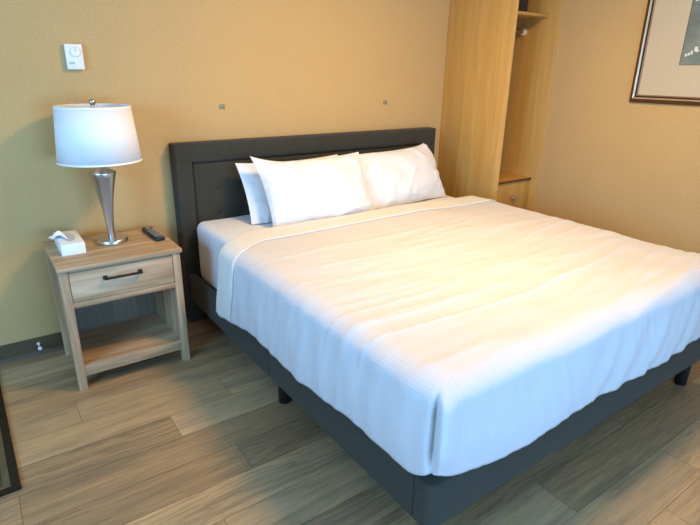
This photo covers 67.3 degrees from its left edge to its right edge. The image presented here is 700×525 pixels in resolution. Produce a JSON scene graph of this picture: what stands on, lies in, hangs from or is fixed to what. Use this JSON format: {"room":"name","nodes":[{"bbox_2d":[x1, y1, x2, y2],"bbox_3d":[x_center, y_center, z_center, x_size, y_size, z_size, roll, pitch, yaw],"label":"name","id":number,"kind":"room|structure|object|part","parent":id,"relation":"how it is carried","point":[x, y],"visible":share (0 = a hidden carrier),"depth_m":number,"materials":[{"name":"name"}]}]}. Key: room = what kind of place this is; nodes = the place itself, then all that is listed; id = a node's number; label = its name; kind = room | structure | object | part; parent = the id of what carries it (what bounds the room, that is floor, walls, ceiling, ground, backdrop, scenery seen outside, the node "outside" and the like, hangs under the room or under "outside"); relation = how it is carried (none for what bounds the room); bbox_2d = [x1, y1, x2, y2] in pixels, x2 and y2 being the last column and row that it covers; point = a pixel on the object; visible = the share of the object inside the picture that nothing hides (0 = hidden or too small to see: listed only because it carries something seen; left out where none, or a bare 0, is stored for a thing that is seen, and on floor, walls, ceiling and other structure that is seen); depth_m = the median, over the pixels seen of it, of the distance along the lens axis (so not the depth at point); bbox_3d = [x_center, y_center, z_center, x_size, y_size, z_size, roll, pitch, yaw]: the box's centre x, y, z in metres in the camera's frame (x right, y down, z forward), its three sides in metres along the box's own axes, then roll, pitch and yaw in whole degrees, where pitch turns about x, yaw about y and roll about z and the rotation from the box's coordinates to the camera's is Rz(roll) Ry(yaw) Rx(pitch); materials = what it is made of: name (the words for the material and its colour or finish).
{"room":"hotel room","nodes":[
{"label":"hotel room","id":0,"kind":"room"},
{"bbox_2d":[0,0,449,345],"bbox_3d":[-1.084,-0.813,2.758,5.193,2.550,0.100,-13,24,-33],"label":"wall","id":1,"kind":"structure","parent":0,"point":[276,67],"depth_m":2.79,"materials":[{"name":"beige paint"}]},
{"bbox_2d":[63,44,84,69],"bbox_3d":[-1.288,-0.962,2.457,0.074,0.111,0.036,-13,24,-33],"label":"thermostat","id":2,"kind":"object","parent":1,"relation":"attached to","point":[74,59],"visible":1,"depth_m":2.45,"materials":[{"name":"white plastic"}]},
{"bbox_2d":[0,316,187,363],"bbox_3d":[-1.262,0.353,2.989,4.719,0.096,0.013,-13,24,-33],"label":"baseboard","id":3,"kind":"structure","parent":1,"relation":"attached to","point":[27,348],"depth_m":2.73,"materials":[{"name":"plastic"}]},
{"bbox_2d":[0,316,699,524],"bbox_3d":[0.253,1.039,1.391,5.193,0.050,4.600,-13,24,-33],"label":"floor","id":4,"kind":"structure","parent":0,"point":[207,438],"depth_m":2.05,"materials":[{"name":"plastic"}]},
{"bbox_2d":[0,385,21,496],"bbox_3d":[-1.704,0.729,2.060,0.620,0.012,0.950,-13,25,-34],"label":"floor mat","id":5,"kind":"object","parent":4,"relation":"on","point":[10,482],"visible":1,"depth_m":2.00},
{"bbox_2d":[42,226,189,390],"bbox_3d":[-1.159,0.205,2.650,0.539,0.610,0.473,-13,24,-33],"label":"nightstand","id":6,"kind":"object","parent":4,"relation":"on","point":[123,304],"visible":0.97,"depth_m":2.55,"materials":[{"name":"brown wood"}]},
{"bbox_3d":[-1.477,0.201,2.675,0.036,0.590,0.042,-13,24,-33],"label":"leg","id":7,"kind":"part","parent":6,"relation":"part of","materials":[{"name":"brown wood"}]},
{"bbox_3d":[-1.355,0.225,2.518,0.014,0.524,0.351,-13,24,-33],"label":"panel","id":8,"kind":"part","parent":6,"relation":"part of","materials":[{"name":"brown wood"}]},
{"bbox_2d":[49,230,85,255],"bbox_3d":[-1.345,-0.104,2.485,0.130,0.077,0.236,-13,24,-33],"label":"tissue box","id":9,"kind":"object","parent":6,"relation":"on","point":[70,242],"visible":1,"depth_m":2.43,"materials":[{"name":"cardboard"}]},
{"bbox_3d":[-1.250,0.314,2.374,0.036,0.590,0.042,-13,24,-33],"label":"leg","id":10,"kind":"part","parent":6,"relation":"part of","materials":[{"name":"brown wood"}]},
{"bbox_2d":[52,98,142,245],"bbox_3d":[-1.174,-0.424,2.493,0.370,0.678,0.370,-13,24,-33],"label":"table lamp","id":11,"kind":"object","parent":6,"relation":"on","point":[101,136],"visible":1,"depth_m":2.32,"materials":[{"name":"white fabric"}]},
{"bbox_3d":[-1.169,-0.709,2.389,0.324,0.009,0.324,-13,24,-33],"label":"shade trim","id":12,"kind":"part","parent":11,"relation":"part of","materials":[{"name":"white fabric"}]},
{"bbox_3d":[-1.171,-0.596,2.430,0.366,0.248,0.366,-13,24,-33],"label":"lamp shade","id":13,"kind":"part","parent":11,"relation":"part of","materials":[{"name":"fabric"}]},
{"bbox_3d":[-1.173,-0.483,2.472,0.370,0.009,0.370,-13,24,-33],"label":"shade trim","id":14,"kind":"part","parent":11,"relation":"part of","materials":[{"name":"white fabric"}]},
{"bbox_3d":[-1.176,-0.313,2.534,0.123,0.398,0.123,-13,24,-33],"label":"lamp stem","id":15,"kind":"part","parent":11,"relation":"part of","materials":[{"name":"silver metal"}]},
{"bbox_3d":[-1.283,0.120,2.804,0.475,0.520,0.010,-13,24,-33],"label":"panel","id":16,"kind":"part","parent":6,"relation":"part of","materials":[{"name":"grey wood"}]},
{"bbox_3d":[-1.047,-0.001,2.409,0.451,0.015,0.018,-13,24,-33],"label":"rail","id":17,"kind":"part","parent":6,"relation":"part of","materials":[{"name":"brown wood"}]},
{"bbox_3d":[-1.042,0.071,2.427,0.447,0.138,0.018,-13,24,-33],"label":"drawer","id":18,"kind":"part","parent":6,"relation":"part of","materials":[{"name":"brown wood"}]},
{"bbox_3d":[-1.033,0.057,2.398,0.170,0.018,0.028,-13,24,-33],"label":"handle","id":19,"kind":"part","parent":6,"relation":"part of","materials":[{"name":"brown metal"}]},
{"bbox_3d":[-1.046,0.148,2.459,0.451,0.025,0.029,-13,24,-33],"label":"drawer rail","id":20,"kind":"part","parent":6,"relation":"part of","materials":[{"name":"brown wood"}]},
{"bbox_2d":[78,313,177,362],"bbox_3d":[-1.175,0.390,2.733,0.453,0.016,0.376,-13,24,-33],"label":"shelf","id":21,"kind":"object","parent":6,"relation":"attached to","point":[127,334],"depth_m":2.74,"materials":[{"name":"brown wood"}]},
{"bbox_2d":[142,226,164,240],"bbox_3d":[-1.014,-0.150,2.705,0.045,0.023,0.230,-14,25,-35],"label":"remote control","id":22,"kind":"object","parent":6,"relation":"on","point":[151,232],"visible":1,"depth_m":2.67,"materials":[{"name":"black plastic"}]},
{"bbox_3d":[-1.079,0.111,2.941,0.036,0.590,0.042,-13,24,-33],"label":"leg","id":23,"kind":"part","parent":6,"relation":"part of","materials":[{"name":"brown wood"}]},
{"bbox_3d":[-0.973,0.138,2.775,0.014,0.524,0.351,-13,24,-33],"label":"panel","id":24,"kind":"part","parent":6,"relation":"part of","materials":[{"name":"brown wood"}]},
{"bbox_3d":[-0.852,0.224,2.641,0.036,0.590,0.042,-13,24,-33],"label":"leg","id":25,"kind":"part","parent":6,"relation":"part of","materials":[{"name":"brown wood"}]},
{"bbox_2d":[169,127,699,524],"bbox_3d":[0.393,-0.029,2.728,1.904,1.044,2.094,-13,24,-33],"label":"bed","id":26,"kind":"object","parent":4,"relation":"on","point":[207,183],"visible":0.12,"depth_m":2.40,"materials":[{"name":"grey fabric"}]},
{"bbox_3d":[-0.625,0.282,2.677,0.040,0.164,0.995,-13,24,-33],"label":"rail","id":27,"kind":"part","parent":26,"relation":"part of","materials":[{"name":"grey fabric"}]},
{"bbox_3d":[-0.297,0.493,2.353,0.058,0.300,0.058,-13,24,-33],"label":"leg","id":28,"kind":"part","parent":26,"relation":"part of","materials":[{"name":"black plastic"}]},
{"bbox_3d":[-0.189,-0.325,3.496,1.904,1.032,0.078,-13,24,-33],"label":"headboard","id":29,"kind":"part","parent":26,"relation":"part of","materials":[{"name":"grey fabric"}]},
{"bbox_3d":[-0.164,-0.398,3.434,1.706,0.636,0.013,-13,24,-33],"label":"tufted panel","id":30,"kind":"part","parent":26,"relation":"part of","materials":[{"name":"grey fabric"}]},
{"bbox_2d":[197,196,453,290],"bbox_3d":[0.388,0.056,2.727,1.725,0.363,1.948,-13,24,-33],"label":"mattress","id":31,"kind":"object","parent":26,"relation":"on","point":[213,235],"visible":0.09,"depth_m":2.85,"materials":[{"name":"white fabric"}]},
{"bbox_2d":[235,154,337,224],"bbox_3d":[-0.299,-0.436,3.055,0.680,0.308,0.202,-13,24,-33],"label":"pillow","id":32,"kind":"object","parent":31,"relation":"on","point":[259,208],"visible":0.15,"depth_m":2.90,"materials":[{"name":"white fabric"}]},
{"bbox_2d":[250,152,374,226],"bbox_3d":[-0.174,-0.427,2.961,0.712,0.361,0.249,-13,24,-33],"label":"pillow","id":33,"kind":"object","parent":31,"relation":"on","point":[313,189],"visible":0.91,"depth_m":2.89,"materials":[{"name":"white fabric"}]},
{"bbox_2d":[359,143,446,208],"bbox_3d":[0.347,-0.572,3.409,0.728,0.343,0.241,-13,24,-33],"label":"pillow","id":34,"kind":"object","parent":31,"relation":"on","point":[408,175],"visible":0.93,"depth_m":3.32,"materials":[{"name":"white fabric"}]},
{"bbox_2d":[216,196,699,475],"bbox_3d":[0.541,0.111,2.483,1.918,0.393,1.592,-13,24,-33],"label":"duvet","id":35,"kind":"object","parent":31,"relation":"on","point":[455,333],"visible":1,"depth_m":1.90,"materials":[{"name":"white fabric"}]},
{"bbox_3d":[-0.066,0.561,1.937,0.040,0.164,0.939,-13,24,-33],"label":"rail","id":36,"kind":"part","parent":26,"relation":"part of","materials":[{"name":"grey fabric"}]},
{"bbox_3d":[0.973,0.536,2.053,1.872,0.164,0.066,-13,24,-33],"label":"foot rail","id":37,"kind":"part","parent":26,"relation":"part of","materials":[{"name":"grey fabric"}]},
{"bbox_3d":[1.631,0.455,2.545,0.058,0.300,0.058,-13,24,-33],"label":"leg","id":38,"kind":"part","parent":26,"relation":"part of","materials":[{"name":"black plastic"}]},
{"bbox_2d":[438,0,562,210],"bbox_3d":[1.039,-1.012,3.838,0.467,2.150,0.580,-13,24,-33],"label":"wardrobe","id":39,"kind":"object","parent":4,"relation":"on","point":[500,61],"visible":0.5,"depth_m":3.69,"materials":[{"name":"laminate"}]},
{"bbox_3d":[0.855,-0.971,3.716,0.018,2.150,0.578,-13,24,-33],"label":"panel","id":40,"kind":"part","parent":39,"relation":"part of","materials":[{"name":"laminate"}]},
{"bbox_3d":[1.157,-0.466,3.847,0.427,0.241,0.018,-13,24,-33],"label":"drawer","id":41,"kind":"part","parent":39,"relation":"part of","materials":[{"name":"laminate"}]},
{"bbox_3d":[1.020,-0.659,3.987,0.431,0.016,0.515,-13,24,-33],"label":"counter panel","id":42,"kind":"part","parent":39,"relation":"part of","materials":[{"name":"laminate"}]},
{"bbox_2d":[518,0,527,11],"bbox_3d":[1.015,-1.778,3.540,0.235,0.187,0.290,-13,24,-33],"label":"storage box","id":43,"kind":"object","parent":39,"relation":"on","point":[523,4],"visible":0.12,"depth_m":3.48,"materials":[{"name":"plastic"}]},
{"bbox_2d":[520,28,526,35],"bbox_3d":[1.225,-1.631,3.720,0.026,0.048,0.048,-13,24,-33],"label":"socket","id":44,"kind":"object","parent":39,"relation":"attached to","point":[523,30],"depth_m":3.71,"materials":[{"name":"beige plastic"}]},
{"bbox_3d":[1.222,-1.054,3.962,0.018,2.150,0.578,-13,24,-33],"label":"panel","id":45,"kind":"part","parent":39,"relation":"part of","materials":[{"name":"laminate"}]},
{"bbox_2d":[517,11,547,19],"bbox_3d":[1.026,-1.699,3.623,0.431,0.018,0.478,-13,24,-33],"label":"shelf","id":46,"kind":"object","parent":39,"relation":"attached to","point":[538,15],"depth_m":3.55,"materials":[{"name":"laminate"}]},
{"bbox_2d":[534,0,699,253],"bbox_3d":[2.404,-0.641,2.447,0.100,2.550,4.700,-13,24,-33],"label":"wall","id":47,"kind":"structure","parent":0,"point":[610,162],"depth_m":3.34,"materials":[{"name":"beige paint"}]},
{"bbox_2d":[629,0,699,105],"bbox_3d":[2.017,-1.245,2.700,0.027,0.860,1.020,-13,24,-33],"label":"framed picture","id":48,"kind":"object","parent":47,"relation":"attached to","point":[667,69],"visible":1,"depth_m":3.00,"materials":[{"name":"paper"}]},
{"bbox_2d":[680,0,699,64],"bbox_3d":[2.023,-1.258,2.704,0.003,0.457,0.526,-13,24,-33],"label":"print","id":49,"kind":"object","parent":48,"relation":"attached to","point":[690,36],"depth_m":2.90,"materials":[{"name":"paper"}]}
]}

